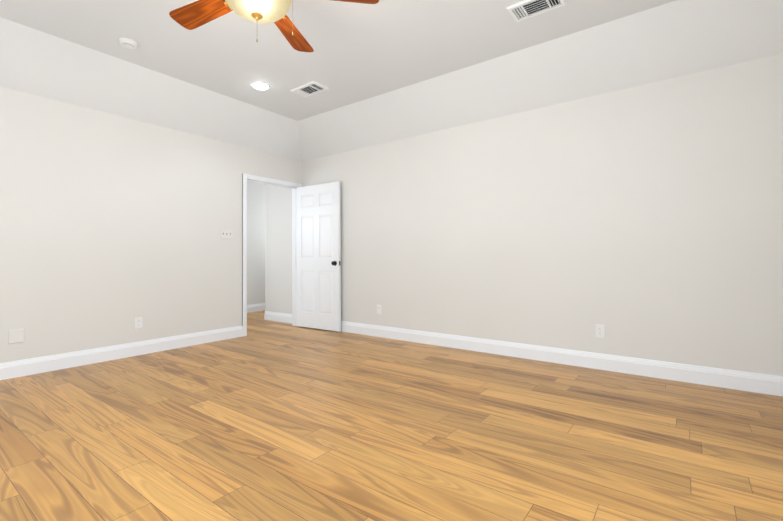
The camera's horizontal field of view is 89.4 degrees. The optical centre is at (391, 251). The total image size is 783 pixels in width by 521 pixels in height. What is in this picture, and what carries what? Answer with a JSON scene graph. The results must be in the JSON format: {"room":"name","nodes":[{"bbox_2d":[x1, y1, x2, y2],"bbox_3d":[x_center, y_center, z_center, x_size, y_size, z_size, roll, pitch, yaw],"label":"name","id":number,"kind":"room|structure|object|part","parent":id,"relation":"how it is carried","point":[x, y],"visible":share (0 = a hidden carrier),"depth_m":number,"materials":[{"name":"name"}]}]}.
{"room":"empty bedroom","nodes":[
{"label":"empty bedroom","id":0,"kind":"room"},
{"bbox_2d":[0,87,301,362],"bbox_3d":[-2.965,-0.381,3.774,0.120,2.900,5.330,-1,-1,37],"label":"wall","id":1,"kind":"structure","parent":0,"point":[111,225],"depth_m":3.92,"materials":[{"name":"white paint"}]},
{"bbox_2d":[8,329,23,343],"bbox_3d":[-3.181,0.719,3.353,0.008,0.116,0.100,-1,-1,37],"label":"electrical outlet cover","id":2,"kind":"object","parent":1,"relation":"attached to","point":[16,336],"visible":1,"depth_m":3.35,"materials":[{"name":"white plastic"}]},
{"bbox_2d":[0,326,242,379],"bbox_3d":[-3.190,0.994,3.325,0.018,0.139,4.308,-1,-1,37],"label":"baseboard","id":3,"kind":"structure","parent":1,"relation":"attached to","point":[19,368],"depth_m":3.87,"materials":[{"name":"white wood"}]},
{"bbox_2d":[134,317,141,328],"bbox_3d":[-2.624,0.742,4.100,0.009,0.116,0.072,-1,-1,37],"label":"electrical outlet","id":4,"kind":"object","parent":1,"relation":"attached to","point":[138,323],"visible":1,"depth_m":4.10,"materials":[{"name":"white plastic"}]},
{"bbox_2d":[220,229,232,238],"bbox_3d":[-2.039,-0.216,4.899,0.020,0.116,0.165,-1,-1,37],"label":"switch plate","id":5,"kind":"object","parent":1,"relation":"attached to","point":[226,234],"visible":1,"depth_m":4.90,"materials":[{"name":"white plastic"}]},
{"bbox_2d":[242,173,301,335],"bbox_3d":[-1.676,0.044,5.499,0.156,2.092,0.969,-1,-1,37],"label":"door frame","id":6,"kind":"structure","parent":1,"relation":"attached to","point":[245,177],"depth_m":5.23,"materials":[{"name":"white wood"}]},
{"bbox_2d":[296,181,340,331],"bbox_3d":[-1.037,0.069,5.545,0.830,2.014,0.035,-1,-1,35],"label":"door","id":7,"kind":"structure","parent":1,"relation":"in","point":[318,273],"depth_m":5.51,"materials":[{"name":"white wood"}]},
{"bbox_2d":[247,181,262,304],"bbox_3d":[-3.102,-0.152,6.821,0.120,2.540,4.440,-1,-1,37],"label":"wall","id":8,"kind":"structure","parent":0,"point":[254,190],"depth_m":7.44,"materials":[{"name":"paint"}]},
{"bbox_2d":[247,303,264,312],"bbox_3d":[-3.040,1.048,6.760,0.018,0.139,4.200,-1,-1,37],"label":"baseboard","id":9,"kind":"structure","parent":8,"relation":"attached to","point":[253,307],"depth_m":7.42,"materials":[{"name":"white wood"}]},
{"bbox_2d":[263,184,291,313],"bbox_3d":[-1.169,-0.159,6.972,0.820,2.540,1.890,-1,-1,37],"label":"wall","id":10,"kind":"structure","parent":0,"point":[269,246],"depth_m":6.27,"materials":[{"name":"paint"}]},
{"bbox_2d":[264,311,291,323],"bbox_3d":[-1.729,1.032,6.184,0.810,0.139,0.020,-1,-1,37],"label":"baseboard","id":11,"kind":"structure","parent":10,"relation":"attached to","point":[272,316],"depth_m":6.22,"materials":[{"name":"white wood"}]},
{"bbox_2d":[0,310,782,520],"bbox_3d":[-0.980,1.103,3.326,7.660,0.100,7.250,-1,-1,37],"label":"floor","id":12,"kind":"structure","parent":0,"point":[265,420],"depth_m":2.17,"materials":[{"name":"brown wood"}]},
{"bbox_2d":[0,0,782,160],"bbox_3d":[-0.721,-1.607,2.119,5.516,0.398,5.356,-1,-1,37],"label":"ceiling","id":13,"kind":"structure","parent":0,"point":[383,71],"depth_m":3.41,"materials":[{"name":"paint"}]},
{"bbox_2d":[119,38,137,48],"bbox_3d":[-2.188,-1.723,3.287,0.134,0.038,0.134,-1,-1,37],"label":"smoke detector","id":14,"kind":"object","parent":13,"relation":"attached to","point":[128,43],"visible":1,"depth_m":3.26,"materials":[{"name":"white plastic"}]},
{"bbox_2d":[250,82,270,89],"bbox_3d":[-1.370,-1.730,4.134,0.204,0.007,0.204,-1,-1,37],"label":"recessed light","id":15,"kind":"object","parent":13,"relation":"in","point":[260,85],"visible":1,"depth_m":4.12,"materials":[{"name":"white plastic"}]},
{"bbox_2d":[169,0,378,51],"bbox_3d":[-0.753,-1.443,2.112,1.264,0.651,1.266,-1,-1,37],"label":"fan","id":16,"kind":"object","parent":13,"relation":"hanging from","point":[195,15],"visible":1,"depth_m":2.27,"materials":[{"name":"brown wood"}]},
{"bbox_3d":[-1.096,-1.403,2.309,0.475,0.006,0.150,-1,-12,27],"label":"blade","id":17,"kind":"part","parent":16,"relation":"part of","materials":[{"name":"brown wood"}]},
{"bbox_3d":[-0.720,-1.501,2.118,0.224,0.535,0.224,-1,-1,37],"label":"motor","id":18,"kind":"part","parent":16,"relation":"part of","materials":[{"name":"gold metal"}]},
{"bbox_3d":[-0.719,-1.329,2.115,0.362,0.134,0.362,-1,-1,37],"label":"lamp shade","id":19,"kind":"part","parent":16,"relation":"part of","materials":[{"name":"beige glass"}]},
{"label":"blade","id":20,"kind":"part","parent":16,"relation":"part of","materials":[{"name":"brown wood"}]},
{"bbox_3d":[-0.301,-1.410,2.170,0.475,0.006,0.150,0,10,-7],"label":"blade","id":21,"kind":"part","parent":16,"relation":"part of","materials":[{"name":"brown wood"}]},
{"bbox_2d":[290,81,327,96],"bbox_3d":[-0.877,-1.726,4.223,0.365,0.017,0.215,-1,-1,37],"label":"ceiling vent","id":22,"kind":"object","parent":13,"relation":"in","point":[310,88],"visible":1,"depth_m":4.21,"materials":[{"name":"white metal"}]},
{"bbox_2d":[506,0,566,21],"bbox_3d":[1.039,-1.757,2.836,0.365,0.017,0.215,-1,-1,37],"label":"ceiling vent","id":23,"kind":"object","parent":13,"relation":"in","point":[522,10],"visible":0.98,"depth_m":2.85,"materials":[{"name":"white metal"}]},
{"bbox_2d":[302,54,782,375],"bbox_3d":[0.911,-0.392,4.287,5.730,2.900,0.120,-1,-1,37],"label":"wall","id":24,"kind":"structure","parent":0,"point":[644,221],"depth_m":3.54,"materials":[{"name":"white paint"}]},
{"bbox_2d":[377,305,380,313],"bbox_3d":[-0.159,0.734,4.989,0.072,0.116,0.009,-1,-1,37],"label":"electrical outlet","id":25,"kind":"object","parent":24,"relation":"attached to","point":[378,309],"visible":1,"depth_m":4.99,"materials":[{"name":"white plastic"}]},
{"bbox_2d":[341,321,782,396],"bbox_3d":[0.877,0.988,4.209,5.490,0.139,0.020,-1,-1,37],"label":"baseboard","id":26,"kind":"structure","parent":24,"relation":"attached to","point":[741,380],"depth_m":3.51,"materials":[{"name":"white wood"}]},
{"bbox_2d":[596,324,604,337],"bbox_3d":[1.846,0.707,3.498,0.072,0.116,0.009,-1,-1,37],"label":"electrical outlet","id":27,"kind":"object","parent":24,"relation":"attached to","point":[600,331],"visible":1,"depth_m":3.49,"materials":[{"name":"white plastic"}]}
]}

